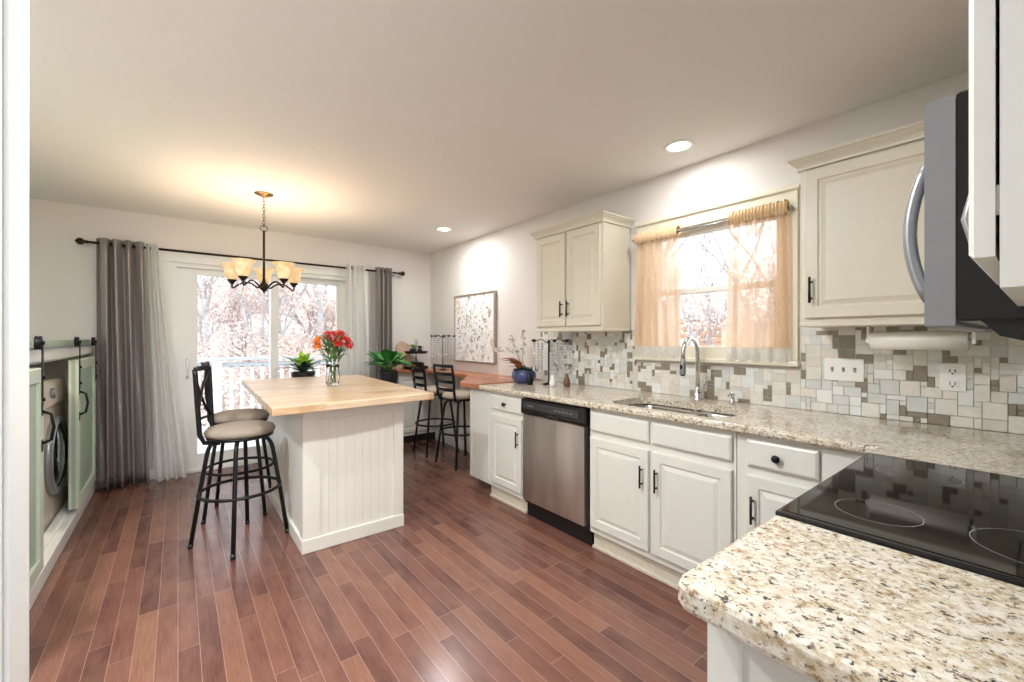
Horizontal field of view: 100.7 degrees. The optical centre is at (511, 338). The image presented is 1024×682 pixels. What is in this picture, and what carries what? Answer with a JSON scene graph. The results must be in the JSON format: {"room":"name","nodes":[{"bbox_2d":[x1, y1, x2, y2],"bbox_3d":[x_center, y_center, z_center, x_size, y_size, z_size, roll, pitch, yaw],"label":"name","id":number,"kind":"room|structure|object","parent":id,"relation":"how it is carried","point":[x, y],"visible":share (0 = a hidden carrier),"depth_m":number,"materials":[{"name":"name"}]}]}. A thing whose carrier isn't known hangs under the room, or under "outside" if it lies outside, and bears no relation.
{"room":"kitchen","nodes":[
{"label":"kitchen","id":0,"kind":"room"},
{"bbox_2d":[29,198,429,486],"bbox_3d":[-2.707,0.125,4.487,4.200,2.540,0.140,0,0,-38],"label":"wall","id":1,"kind":"structure","parent":0,"point":[62,271],"depth_m":3.89,"materials":[{"name":"paint"}]},
{"bbox_2d":[149,469,152,479],"bbox_3d":[-2.542,1.245,4.519,2.600,0.100,0.014,0,0,-38],"label":"baseboard","id":2,"kind":"structure","parent":1,"relation":"attached to","point":[151,470],"depth_m":3.90,"materials":[{"name":"white paint"}]},
{"bbox_2d":[74,238,404,276],"bbox_3d":[-2.517,-0.802,4.464,2.926,0.095,0.129,0,0,-38],"label":"curtain rod","id":3,"kind":"object","parent":1,"relation":"attached to","point":[80,241],"visible":0.68,"depth_m":4.17,"materials":[{"name":"brown metal"}]},
{"bbox_2d":[96,238,149,490],"bbox_3d":[-3.387,0.211,3.698,0.349,2.143,0.150,0,0,-38],"label":"curtain","id":4,"kind":"object","parent":3,"relation":"hanging from","point":[122,398],"visible":1,"depth_m":3.69,"materials":[{"name":"grey fabric"}]},
{"bbox_2d":[146,243,185,481],"bbox_3d":[-3.154,0.214,3.874,0.285,2.138,0.100,0,0,-31],"label":"curtain","id":5,"kind":"object","parent":3,"relation":"hanging from","point":[169,463],"visible":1,"depth_m":3.85,"materials":[{"name":"white fabric"}]},
{"bbox_2d":[346,264,369,376],"bbox_3d":[-1.786,0.209,4.968,0.311,2.148,0.105,0,0,-38],"label":"curtain","id":6,"kind":"object","parent":3,"relation":"hanging from","point":[356,294],"visible":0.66,"depth_m":4.95,"materials":[{"name":"white fabric"}]},
{"bbox_2d":[375,267,392,378],"bbox_3d":[-1.555,0.209,5.144,0.199,2.148,0.114,0,0,-38],"label":"curtain","id":7,"kind":"object","parent":3,"relation":"hanging from","point":[383,281],"visible":0.47,"depth_m":5.13,"materials":[{"name":"grey fabric"}]},
{"bbox_2d":[153,250,367,478],"bbox_3d":[-2.570,0.235,4.572,1.980,2.120,0.156,0,0,-38],"label":"door","id":8,"kind":"structure","parent":1,"relation":"in","point":[180,272],"depth_m":4.12,"materials":[{"name":"white paint"}]},
{"bbox_2d":[276,351,327,377],"bbox_3d":[-2.152,0.712,4.426,0.605,1.168,0.561,0,0,14],"label":"potted succulent","id":9,"kind":"object","parent":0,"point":[302,362],"visible":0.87,"depth_m":4.36,"materials":[{"name":"green plant"}]},
{"bbox_2d":[290,371,315,377],"bbox_3d":[-2.169,0.440,4.402,0.240,0.200,0.238,0,0,-38],"label":"pot","id":10,"kind":"object","parent":9,"relation":"on","point":[296,373],"depth_m":4.32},
{"bbox_2d":[29,439,706,681],"bbox_3d":[-0.272,1.345,1.396,4.000,0.100,7.730,0,0,-38],"label":"floor","id":11,"kind":"structure","parent":0,"point":[472,586],"depth_m":2.09,"materials":[{"name":"brown wood"}]},
{"bbox_2d":[29,340,96,610],"bbox_3d":[-3.045,0.650,2.329,0.795,1.290,2.828,0,0,-38],"label":"enclosure","id":12,"kind":"object","parent":11,"relation":"on","point":[56,536],"visible":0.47,"depth_m":2.62,"materials":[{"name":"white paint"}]},
{"bbox_2d":[29,336,55,590],"bbox_3d":[-2.120,0.575,1.824,0.097,1.181,0.852,0,0,-38],"label":"barn door","id":13,"kind":"structure","parent":12,"relation":"attached to","point":[36,375],"depth_m":2.10,"materials":[{"name":"green paint"}]},
{"bbox_2d":[44,377,67,532],"bbox_3d":[-3.293,0.757,2.625,0.735,0.965,0.680,0,0,-38],"label":"washing machine","id":14,"kind":"object","parent":12,"relation":"on","point":[56,450],"visible":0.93,"depth_m":2.75,"materials":[{"name":"metal"}]},
{"bbox_2d":[68,337,97,509],"bbox_3d":[-3.223,0.575,3.225,0.097,1.181,0.797,0,0,-38],"label":"barn door","id":15,"kind":"structure","parent":12,"relation":"attached to","point":[82,375],"depth_m":3.00,"materials":[{"name":"green paint"}]},
{"bbox_2d":[201,361,273,524],"bbox_3d":[-2.062,0.734,3.213,0.475,1.127,0.472,0,0,-34],"label":"bar stool","id":16,"kind":"object","parent":11,"relation":"on","point":[247,413],"visible":0.55,"depth_m":3.12,"materials":[{"name":"grey metal"}]},
{"bbox_2d":[214,408,269,423],"bbox_3d":[-2.061,0.578,3.214,0.392,0.068,0.392,0,0,-34],"label":"seat cushion","id":17,"kind":"object","parent":16,"relation":"on","point":[247,413],"depth_m":3.11,"materials":[{"name":"beige fabric"}]},
{"bbox_2d":[187,365,288,560],"bbox_3d":[-1.776,0.734,2.719,0.507,1.127,0.514,0,0,29],"label":"bar stool","id":18,"kind":"object","parent":11,"relation":"on","point":[236,432],"visible":1,"depth_m":2.63,"materials":[{"name":"grey metal"}]},
{"bbox_2d":[203,420,275,439],"bbox_3d":[-1.746,0.578,2.730,0.392,0.068,0.392,0,0,-24],"label":"seat cushion","id":19,"kind":"object","parent":18,"relation":"on","point":[245,429],"depth_m":2.62,"materials":[{"name":"beige fabric"}]},
{"bbox_2d":[241,375,433,554],"bbox_3d":[-1.482,0.835,3.414,1.102,0.920,2.002,0,0,-38],"label":"kitchen island","id":20,"kind":"object","parent":11,"relation":"on","point":[339,448],"visible":0.9,"depth_m":2.77,"materials":[{"name":"white paint"}]},
{"bbox_2d":[310,330,353,385],"bbox_3d":[-1.459,0.148,3.445,0.359,0.452,0.307,0,0,-38],"label":"flower vase","id":21,"kind":"object","parent":20,"relation":"on","point":[332,376],"visible":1,"depth_m":3.40,"materials":[{"name":"clear glass"}]},
{"bbox_2d":[363,349,413,383],"bbox_3d":[-1.399,0.702,4.790,0.717,1.187,0.478,0,0,39],"label":"leafy potted plant","id":22,"kind":"object","parent":11,"relation":"on","point":[387,356],"visible":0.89,"depth_m":4.70,"materials":[{"name":"green plant"}]},
{"bbox_2d":[397,372,435,443],"bbox_3d":[-1.239,0.855,5.394,0.530,0.881,0.220,0,0,-38],"label":"base cabinet","id":23,"kind":"object","parent":11,"relation":"on","point":[410,409],"visible":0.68,"depth_m":5.30,"materials":[{"name":"white paint"}]},
{"bbox_2d":[410,361,458,457],"bbox_3d":[-0.890,0.776,4.875,0.490,1.042,0.465,0,0,-34],"label":"stool","id":24,"kind":"object","parent":11,"relation":"on","point":[424,387],"visible":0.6,"depth_m":4.76,"materials":[{"name":"grey metal"}]},
{"bbox_2d":[419,385,451,393],"bbox_3d":[-0.880,0.578,4.883,0.392,0.068,0.392,0,0,-34],"label":"seat cushion","id":25,"kind":"object","parent":24,"relation":"on","point":[432,388],"depth_m":4.73,"materials":[{"name":"beige fabric"}]},
{"bbox_2d":[433,363,469,470],"bbox_3d":[-0.543,0.776,4.434,0.490,1.042,0.465,0,0,-41],"label":"stool","id":26,"kind":"object","parent":11,"relation":"on","point":[457,396],"visible":0.84,"depth_m":4.28,"materials":[{"name":"grey metal"}]},
{"bbox_2d":[442,390,469,399],"bbox_3d":[-0.533,0.578,4.443,0.392,0.068,0.392,0,0,-41],"label":"seat cushion","id":27,"kind":"object","parent":26,"relation":"on","point":[458,394],"depth_m":4.28,"materials":[{"name":"beige fabric"}]},
{"bbox_2d":[435,375,469,452],"bbox_3d":[-0.429,0.855,4.789,0.046,0.881,1.755,0,0,-38],"label":"panel","id":28,"kind":"object","parent":11,"relation":"on","point":[450,440],"visible":0.3,"depth_m":5.10,"materials":[{"name":"white paint"}]},
{"bbox_2d":[470,388,527,513],"bbox_3d":[0.093,0.859,3.593,0.696,0.872,0.728,0,0,-38],"label":"base cabinet","id":29,"kind":"object","parent":11,"relation":"on","point":[496,419],"visible":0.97,"depth_m":3.35,"materials":[{"name":"white paint"}]},
{"bbox_2d":[521,397,593,545],"bbox_3d":[0.498,0.861,3.039,0.636,0.868,0.628,0,0,-38],"label":"dishwasher","id":30,"kind":"object","parent":11,"relation":"on","point":[556,436],"visible":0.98,"depth_m":2.80,"materials":[{"name":"silver metal"}]},
{"bbox_2d":[590,408,736,589],"bbox_3d":[0.987,0.859,2.459,0.696,0.872,0.871,0,0,-38],"label":"base cabinet","id":31,"kind":"object","parent":11,"relation":"on","point":[663,494],"visible":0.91,"depth_m":2.22,"materials":[{"name":"white paint"}]},
{"bbox_2d":[479,380,1023,477],"bbox_3d":[0.926,0.401,2.419,0.849,0.040,3.205,0,0,-38],"label":"countertop","id":32,"kind":"structure","parent":31,"relation":"on","point":[975,449],"depth_m":1.85,"materials":[{"name":"stone"}]},
{"bbox_2d":[393,367,539,388],"bbox_3d":[-0.693,0.393,4.584,0.714,0.040,2.196,0,0,-38],"label":"wooden bar","id":33,"kind":"object","parent":32,"relation":"on","point":[471,379],"visible":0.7,"depth_m":4.11,"materials":[{"name":"orange wood"}]},
{"bbox_2d":[396,341,411,368],"bbox_3d":[-1.380,0.198,5.388,0.220,0.346,0.074,0,0,-38],"label":"cutting board","id":34,"kind":"object","parent":33,"relation":"on","point":[401,346],"visible":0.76,"depth_m":5.39,"materials":[{"name":"brown wood"}]},
{"bbox_2d":[404,339,428,368],"bbox_3d":[-1.205,0.189,5.327,0.308,0.368,0.308,0,0,-38],"label":"tiered tray","id":35,"kind":"object","parent":33,"relation":"on","point":[416,352],"visible":0.89,"depth_m":5.22,"materials":[{"name":"black metal"}]},
{"bbox_2d":[410,344,417,350],"bbox_3d":[-1.221,0.117,5.261,0.131,0.114,0.133,0,0,-38],"label":"potted plant","id":36,"kind":"object","parent":35,"relation":"on","point":[412,346],"visible":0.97,"depth_m":5.23,"materials":[{"name":"green plant"}]},
{"bbox_2d":[430,335,455,369],"bbox_3d":[-0.838,0.161,5.075,0.294,0.423,0.294,0,0,-38],"label":"table lamp","id":37,"kind":"object","parent":33,"relation":"on","point":[443,336],"visible":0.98,"depth_m":5.06,"materials":[{"name":"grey metal"}]},
{"bbox_2d":[492,329,539,383],"bbox_3d":[0.016,0.145,3.708,0.498,0.470,0.331,0,0,16],"label":"potted orchid","id":38,"kind":"object","parent":32,"relation":"on","point":[520,373],"visible":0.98,"depth_m":3.65,"materials":[{"name":"blue ceramic"}]},
{"bbox_2d":[527,373,532,384],"bbox_3d":[0.148,0.330,3.529,0.056,0.100,0.056,0,0,-38],"label":"jar","id":39,"kind":"object","parent":32,"relation":"on","point":[529,378],"visible":1,"depth_m":3.51,"materials":[{"name":"ceramic"}]},
{"bbox_2d":[532,339,568,384],"bbox_3d":[0.299,0.189,3.566,0.322,0.383,0.323,0,0,-38],"label":"candelabra","id":40,"kind":"object","parent":32,"relation":"on","point":[552,367],"visible":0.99,"depth_m":3.55,"materials":[{"name":"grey metal"}]},
{"bbox_2d":[549,375,555,386],"bbox_3d":[0.325,0.335,3.401,0.052,0.090,0.052,0,0,-38],"label":"jar","id":41,"kind":"object","parent":32,"relation":"on","point":[552,383],"visible":1,"depth_m":3.38,"materials":[{"name":"ceramic"}]},
{"bbox_2d":[563,374,570,385],"bbox_3d":[0.441,0.330,3.415,0.060,0.100,0.060,0,0,-38],"label":"jar","id":42,"kind":"object","parent":32,"relation":"on","point":[566,381],"visible":1,"depth_m":3.40,"materials":[{"name":"brown ceramic"}]},
{"bbox_2d":[629,404,736,417],"bbox_3d":[0.934,0.503,2.410,0.430,0.159,0.736,0,0,-38],"label":"sink","id":43,"kind":"object","parent":32,"relation":"in","point":[650,406],"visible":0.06,"depth_m":2.59,"materials":[{"name":"silver metal"}]},
{"bbox_2d":[679,336,706,400],"bbox_3d":[1.113,0.182,2.578,0.206,0.398,0.105,0,0,-38],"label":"faucet","id":44,"kind":"object","parent":32,"relation":"on","point":[697,390],"visible":1,"depth_m":2.62,"materials":[{"name":"silver metal"}]},
{"bbox_2d":[727,393,735,403],"bbox_3d":[1.282,0.347,2.480,0.077,0.068,0.040,0,0,-38],"label":"soap dispenser","id":45,"kind":"object","parent":32,"relation":"on","point":[732,400],"visible":1,"depth_m":2.48,"materials":[{"name":"silver metal"}]},
{"bbox_2d":[707,623,816,681],"bbox_3d":[0.645,0.861,0.562,0.330,0.869,0.635,0,0,-38],"label":"base cabinet","id":46,"kind":"object","parent":11,"relation":"on","point":[729,659],"visible":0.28,"depth_m":0.67,"materials":[{"name":"white paint"}]},
{"bbox_2d":[678,515,1023,681],"bbox_3d":[0.615,0.403,0.546,0.414,0.044,0.648,0,0,-38],"label":"countertop","id":47,"kind":"structure","parent":46,"relation":"on","point":[826,605],"depth_m":0.60,"materials":[{"name":"stone"}]},
{"bbox_2d":[737,433,865,539],"bbox_3d":[1.412,0.859,1.919,0.696,0.872,0.496,0,0,-38],"label":"base cabinet","id":48,"kind":"object","parent":11,"relation":"on","point":[771,473],"visible":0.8,"depth_m":1.80,"materials":[{"name":"white paint"}]},
{"bbox_2d":[775,453,1023,587],"bbox_3d":[1.068,0.820,0.929,0.770,0.891,0.685,0,0,-38],"label":"range","id":49,"kind":"object","parent":11,"relation":"on","point":[970,520],"visible":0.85,"depth_m":0.93,"materials":[{"name":"glass"}]},
{"bbox_2d":[29,0,968,252],"bbox_3d":[-0.272,-1.195,1.396,4.200,0.100,7.930,0,0,-38],"label":"ceiling","id":50,"kind":"structure","parent":0,"point":[383,123],"depth_m":1.96,"materials":[{"name":"paint"}]},
{"bbox_2d":[219,191,304,292],"bbox_3d":[-1.959,-0.760,3.363,0.592,0.770,0.589,0,0,-38],"label":"chandelier","id":51,"kind":"object","parent":50,"relation":"hanging from","point":[240,268],"visible":1,"depth_m":3.27,"materials":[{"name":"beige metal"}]},
{"bbox_2d":[436,227,451,231],"bbox_3d":[-0.708,-1.143,4.413,0.174,0.007,0.174,0,0,-38],"label":"recessed light","id":52,"kind":"object","parent":50,"relation":"in","point":[444,229],"visible":1,"depth_m":4.41,"materials":[{"name":"white plastic"}]},
{"bbox_2d":[664,139,694,152],"bbox_3d":[0.991,-1.143,2.516,0.174,0.007,0.174,0,0,-38],"label":"recessed light","id":53,"kind":"object","parent":50,"relation":"in","point":[681,145],"visible":1,"depth_m":2.50,"materials":[{"name":"white plastic"}]},
{"bbox_2d":[430,71,1023,434],"bbox_3d":[0.673,0.125,3.541,0.140,2.540,5.530,0,0,-38],"label":"wall","id":54,"kind":"structure","parent":0,"point":[504,261],"depth_m":3.13,"materials":[{"name":"paint"}]},
{"bbox_2d":[454,290,496,363],"bbox_3d":[-0.430,-0.125,4.798,0.035,0.780,0.830,0,0,-38],"label":"framed painting","id":55,"kind":"object","parent":54,"relation":"attached to","point":[475,314],"visible":1,"depth_m":4.75,"materials":[{"name":"paper"}]},
{"bbox_2d":[529,210,634,331],"bbox_3d":[0.523,-0.469,3.321,0.364,0.824,0.784,0,0,-38],"label":"upper cabinet","id":56,"kind":"object","parent":54,"relation":"attached to","point":[583,263],"visible":1,"depth_m":3.11,"materials":[{"name":"beige paint"}]},
{"bbox_2d":[633,183,800,366],"bbox_3d":[1.275,-0.345,2.729,0.180,0.990,1.040,0,0,-38],"label":"window","id":57,"kind":"structure","parent":54,"relation":"in","point":[717,212],"depth_m":2.58,"materials":[{"name":"beige paint"}]},
{"bbox_2d":[632,205,793,242],"bbox_3d":[1.202,-0.710,2.684,0.050,0.024,1.020,0,0,-38],"label":"curtain rod","id":58,"kind":"object","parent":57,"relation":"attached to","point":[791,207],"visible":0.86,"depth_m":2.63,"materials":[{"name":"silver metal"}]},
{"bbox_2d":[634,224,680,357],"bbox_3d":[0.995,-0.316,2.921,0.054,0.886,0.366,0,0,-38],"label":"cafe curtain","id":59,"kind":"object","parent":58,"relation":"hanging from","point":[657,309],"visible":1,"depth_m":2.92,"materials":[{"name":"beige fabric"}]},
{"bbox_2d":[726,199,790,361],"bbox_3d":[1.392,-0.316,2.417,0.054,0.886,0.343,0,0,-38],"label":"cafe curtain","id":60,"kind":"object","parent":58,"relation":"hanging from","point":[758,298],"visible":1,"depth_m":2.41,"materials":[{"name":"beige fabric"}]},
{"bbox_2d":[540,326,1023,433],"bbox_3d":[1.256,0.157,2.683,0.005,0.447,3.200,0,0,-38],"label":"wall tile","id":61,"kind":"structure","parent":54,"relation":"attached to","point":[902,385],"depth_m":2.13,"materials":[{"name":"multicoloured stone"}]},
{"bbox_2d":[824,358,863,381],"bbox_3d":[1.669,0.155,2.137,0.019,0.114,0.162,0,0,-38],"label":"light switch","id":62,"kind":"object","parent":61,"relation":"attached to","point":[838,369],"visible":1,"depth_m":2.13,"materials":[{"name":"white plastic"}]},
{"bbox_2d":[940,363,965,391],"bbox_3d":[1.910,0.166,1.838,0.010,0.122,0.080,0,0,-38],"label":"power outlet","id":63,"kind":"object","parent":61,"relation":"attached to","point":[952,375],"visible":1,"depth_m":1.83,"materials":[{"name":"white plastic"}]},
{"bbox_2d":[946,367,958,375],"bbox_3d":[1.908,0.140,1.837,0.003,0.036,0.038,0,0,-38],"label":"socket","id":64,"kind":"object","parent":63,"relation":"attached to","point":[950,371],"depth_m":1.84,"materials":[{"name":"white plastic"}]},
{"bbox_2d":[946,380,958,387],"bbox_3d":[1.908,0.195,1.837,0.003,0.036,0.038,0,0,-38],"label":"socket","id":65,"kind":"object","parent":63,"relation":"attached to","point":[949,383],"depth_m":1.84,"materials":[{"name":"white plastic"}]},
{"bbox_2d":[787,120,923,327],"bbox_3d":[1.672,-0.457,1.862,0.364,0.799,0.705,0,0,-38],"label":"upper cabinet","id":66,"kind":"object","parent":54,"relation":"attached to","point":[854,195],"visible":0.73,"depth_m":1.83,"materials":[{"name":"beige paint"}]},
{"bbox_2d":[865,326,976,350],"bbox_3d":[1.716,-0.005,1.797,0.080,0.104,0.340,0,0,-38],"label":"paper towel holder","id":67,"kind":"object","parent":66,"relation":"hanging from","point":[892,340],"visible":0.91,"depth_m":1.76,"materials":[{"name":"paper"}]},
{"bbox_3d":[-1.170,0.075,0.244,1.164,2.440,0.100,0,0,-38],"label":"doorway","id":68,"kind":"structure","parent":0,"visible":0},
{"bbox_2d":[0,0,28,681],"bbox_3d":[-0.736,0.075,0.574,0.090,2.439,0.118,0,0,-38],"label":"doorway","id":69,"kind":"structure","parent":68,"relation":"attached to","point":[14,14],"depth_m":0.59,"materials":[{"name":"white paint"}]},
{"bbox_3d":[1.565,0.125,0.800,2.130,2.540,0.120,0,0,-38],"label":"wall","id":70,"kind":"structure","parent":0,"visible":0},
{"bbox_2d":[903,89,1023,340],"bbox_3d":[1.142,-0.196,0.835,0.766,0.442,0.443,0,0,-38],"label":"microwave","id":71,"kind":"object","parent":70,"relation":"attached to","point":[956,294],"visible":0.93,"depth_m":0.72,"materials":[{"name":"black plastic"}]},
{"bbox_2d":[961,0,1023,305],"bbox_3d":[0.713,-0.453,0.442,0.388,0.804,0.356,0,0,-38],"label":"upper cabinet","id":72,"kind":"object","parent":70,"relation":"attached to","point":[992,219],"visible":1,"depth_m":0.43,"materials":[{"name":"white paint"}]},
{"label":"outside","id":73,"kind":"structure","parent":0,"visible":0},
{"bbox_2d":[198,285,335,435],"bbox_3d":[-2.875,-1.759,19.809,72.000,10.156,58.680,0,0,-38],"label":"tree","id":74,"kind":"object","parent":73,"point":[214,289],"depth_m":22.23,"materials":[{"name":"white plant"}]},
{"bbox_2d":[198,276,224,376],"bbox_3d":[-9.680,-1.596,12.921,4.667,6.369,5.370,0,0,-32],"label":"bare tree","id":75,"kind":"object","parent":74,"relation":"on","point":[206,284],"visible":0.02,"depth_m":13.18,"materials":[{"name":"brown plant"}]},
{"bbox_2d":[201,276,223,326],"bbox_3d":[-15.450,-2.987,22.103,3.874,5.286,4.457,0,0,11],"label":"bare tree","id":76,"kind":"object","parent":74,"relation":"on","point":[216,290],"visible":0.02,"depth_m":22.03,"materials":[{"name":"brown plant"}]},
{"bbox_2d":[198,276,226,316],"bbox_3d":[-14.452,-1.352,18.470,4.070,3.408,3.495,0,0,34],"label":"shrub","id":77,"kind":"object","parent":74,"relation":"on","point":[202,291],"visible":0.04,"depth_m":18.71,"materials":[{"name":"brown plant"}]},
{"bbox_2d":[198,308,239,381],"bbox_3d":[-9.007,0.645,11.355,3.754,3.144,3.224,0,0,5],"label":"shrub","id":78,"kind":"object","parent":74,"relation":"on","point":[204,343],"visible":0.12,"depth_m":11.63,"materials":[{"name":"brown plant"}]},
{"bbox_2d":[198,281,255,362],"bbox_3d":[-10.618,-0.405,14.491,3.209,3.130,3.738,0,0,-10],"label":"shrub","id":79,"kind":"object","parent":74,"relation":"on","point":[219,319],"visible":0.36,"depth_m":14.59,"materials":[{"name":"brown plant"}]},
{"bbox_2d":[198,330,260,426],"bbox_3d":[-6.581,1.410,8.579,3.296,3.215,3.839,0,0,21],"label":"shrub","id":80,"kind":"object","parent":74,"relation":"on","point":[224,373],"visible":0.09,"depth_m":8.82,"materials":[{"name":"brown plant"}]},
{"bbox_2d":[198,438,260,452],"bbox_3d":[-3.155,1.377,5.460,5.000,0.035,1.883,0,0,-38],"label":"wooden deck","id":81,"kind":"object","parent":74,"relation":"on","point":[201,448],"visible":0.02,"depth_m":5.42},
{"bbox_2d":[198,355,332,431],"bbox_3d":[-3.676,0.810,6.040,4.900,1.100,0.140,0,0,-38],"label":"deck railing","id":82,"kind":"object","parent":81,"relation":"on","point":[217,365],"visible":0.14,"depth_m":5.87,"materials":[{"name":"white paint"}]},
{"bbox_2d":[228,280,237,342],"bbox_3d":[-11.743,-5.030,17.446,8.106,11.015,6.825,0,0,-30],"label":"bare tree","id":83,"kind":"object","parent":74,"relation":"on","point":[237,280],"visible":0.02,"depth_m":17.81,"materials":[{"name":"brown plant"}]},
{"bbox_2d":[198,359,280,438],"bbox_3d":[-5.006,1.791,7.528,2.888,2.817,3.363,0,0,30],"label":"shrub","id":84,"kind":"object","parent":74,"relation":"on","point":[204,420],"visible":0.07,"depth_m":7.30,"materials":[{"name":"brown plant"}]},
{"bbox_2d":[198,277,283,355],"bbox_3d":[-10.123,-0.867,15.909,3.749,3.656,4.366,0,0,39],"label":"shrub","id":85,"kind":"object","parent":74,"relation":"on","point":[234,297],"visible":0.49,"depth_m":15.71,"materials":[{"name":"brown plant"}]},
{"bbox_2d":[208,277,284,331],"bbox_3d":[-12.821,-1.506,19.921,3.465,3.379,4.035,0,0,15],"label":"shrub","id":86,"kind":"object","parent":74,"relation":"on","point":[208,277],"visible":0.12,"depth_m":19.98,"materials":[{"name":"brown plant"}]},
{"bbox_2d":[198,300,319,382],"bbox_3d":[-7.139,0.568,11.806,3.264,3.184,3.802,0,0,34],"label":"shrub","id":87,"kind":"object","parent":74,"relation":"on","point":[246,344],"visible":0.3,"depth_m":11.31,"materials":[{"name":"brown plant"}]},
{"bbox_2d":[222,280,308,344],"bbox_3d":[-10.185,-1.922,18.276,4.118,4.885,3.580,0,0,-22],"label":"bare tree","id":88,"kind":"object","parent":74,"relation":"on","point":[222,280],"visible":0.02,"depth_m":18.09,"materials":[{"name":"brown plant"}]},
{"bbox_2d":[198,276,335,375],"bbox_3d":[-6.174,-0.446,11.056,4.303,5.872,4.950,0,0,16],"label":"bare tree","id":89,"kind":"object","parent":74,"relation":"on","point":[297,292],"visible":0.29,"depth_m":10.88,"materials":[{"name":"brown plant"}]},
{"bbox_2d":[199,311,335,433],"bbox_3d":[-4.499,1.321,8.730,3.778,3.685,4.400,0,0,12],"label":"shrub","id":90,"kind":"object","parent":74,"relation":"on","point":[292,353],"visible":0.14,"depth_m":8.43,"materials":[{"name":"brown plant"}]},
{"bbox_2d":[210,324,325,406],"bbox_3d":[-5.618,1.169,10.065,3.173,3.095,3.696,0,0,28],"label":"shrub","id":91,"kind":"object","parent":74,"relation":"on","point":[258,350],"visible":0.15,"depth_m":9.62,"materials":[{"name":"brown plant"}]},
{"bbox_2d":[245,287,305,323],"bbox_3d":[-11.661,-1.417,20.762,3.949,3.307,3.391,0,0,-35],"label":"shrub","id":92,"kind":"object","parent":74,"relation":"on","point":[297,287],"visible":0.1,"depth_m":20.55,"materials":[{"name":"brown plant"}]},
{"bbox_2d":[234,321,323,371],"bbox_3d":[-6.521,0.663,12.669,2.742,2.674,3.193,0,0,5],"label":"shrub","id":93,"kind":"object","parent":74,"relation":"on","point":[297,349],"visible":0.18,"depth_m":12.56,"materials":[{"name":"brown plant"}]},
{"bbox_2d":[235,323,329,377],"bbox_3d":[-5.049,1.142,10.797,3.093,3.017,3.602,0,0,-43],"label":"shrub","id":94,"kind":"object","parent":74,"relation":"on","point":[307,323],"visible":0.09,"depth_m":10.61,"materials":[{"name":"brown plant"}]},
{"bbox_2d":[258,285,335,352],"bbox_3d":[-7.914,-0.695,16.232,4.294,3.596,3.687,0,0,-36],"label":"shrub","id":95,"kind":"object","parent":74,"relation":"on","point":[314,310],"visible":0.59,"depth_m":16.07,"materials":[{"name":"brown plant"}]},
{"bbox_2d":[303,285,322,359],"bbox_3d":[-7.200,-5.071,15.240,8.175,13.195,9.710,0,0,26],"label":"bare tree","id":96,"kind":"object","parent":74,"relation":"on","point":[319,309],"visible":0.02,"depth_m":14.81,"materials":[{"name":"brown plant"}]},
{"bbox_2d":[292,297,335,341],"bbox_3d":[-7.235,-0.524,17.644,3.274,3.193,3.813,0,0,43],"label":"shrub","id":97,"kind":"object","parent":74,"relation":"on","point":[327,319],"visible":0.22,"depth_m":17.30,"materials":[{"name":"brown plant"}]},
{"bbox_2d":[293,297,335,330],"bbox_3d":[-9.668,-0.979,21.887,3.081,3.005,3.588,0,0,15],"label":"shrub","id":98,"kind":"object","parent":74,"relation":"on","point":[311,297],"visible":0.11,"depth_m":21.55,"materials":[{"name":"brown plant"}]},
{"bbox_2d":[319,285,327,347],"bbox_3d":[-8.147,-3.857,18.995,7.578,9.354,6.485,0,0,17],"label":"bare tree","id":99,"kind":"object","parent":74,"relation":"on","point":[325,291],"visible":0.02,"depth_m":19.39,"materials":[{"name":"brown plant"}]},
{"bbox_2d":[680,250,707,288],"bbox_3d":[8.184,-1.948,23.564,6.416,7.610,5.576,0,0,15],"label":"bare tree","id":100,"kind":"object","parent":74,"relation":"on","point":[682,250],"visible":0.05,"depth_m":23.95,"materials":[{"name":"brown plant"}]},
{"bbox_2d":[680,231,723,247],"bbox_3d":[3.076,-1.299,9.977,6.765,9.758,7.905,0,0,-31],"label":"bare tree","id":101,"kind":"object","parent":74,"relation":"on","point":[682,243],"visible":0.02,"depth_m":9.73,"materials":[{"name":"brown plant"}]},
{"bbox_2d":[680,294,726,345],"bbox_3d":[8.053,0.745,16.846,5.100,5.100,3.300,0,0,-38],"label":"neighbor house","id":102,"kind":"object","parent":74,"relation":"on","point":[718,342],"visible":0.12,"depth_m":14.86,"materials":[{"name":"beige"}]},
{"bbox_2d":[680,247,727,335],"bbox_3d":[7.162,0.105,12.486,4.244,5.792,4.883,0,0,23],"label":"bare tree","id":103,"kind":"object","parent":74,"relation":"on","point":[719,305],"visible":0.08,"depth_m":12.64,"materials":[{"name":"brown plant"}]},
{"bbox_2d":[680,249,728,345],"bbox_3d":[3.682,0.469,9.625,5.022,5.957,4.365,0,0,-8],"label":"bare tree","id":104,"kind":"object","parent":74,"relation":"on","point":[704,307],"visible":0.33,"depth_m":9.27,"materials":[{"name":"brown plant"}]},
{"bbox_2d":[680,231,728,345],"bbox_3d":[5.161,-0.764,14.346,5.961,7.358,5.102,0,0,12],"label":"bare tree","id":105,"kind":"object","parent":74,"relation":"on","point":[704,237],"visible":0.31,"depth_m":13.48,"materials":[{"name":"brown plant"}]},
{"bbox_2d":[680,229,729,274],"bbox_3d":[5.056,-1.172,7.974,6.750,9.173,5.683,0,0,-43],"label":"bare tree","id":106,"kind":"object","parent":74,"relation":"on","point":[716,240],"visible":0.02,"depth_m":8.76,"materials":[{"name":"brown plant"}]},
{"bbox_2d":[692,231,728,287],"bbox_3d":[9.784,-4.360,22.244,9.632,13.089,8.110,0,0,14],"label":"bare tree","id":107,"kind":"object","parent":74,"relation":"on","point":[720,231],"visible":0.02,"depth_m":22.23,"materials":[{"name":"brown plant"}]},
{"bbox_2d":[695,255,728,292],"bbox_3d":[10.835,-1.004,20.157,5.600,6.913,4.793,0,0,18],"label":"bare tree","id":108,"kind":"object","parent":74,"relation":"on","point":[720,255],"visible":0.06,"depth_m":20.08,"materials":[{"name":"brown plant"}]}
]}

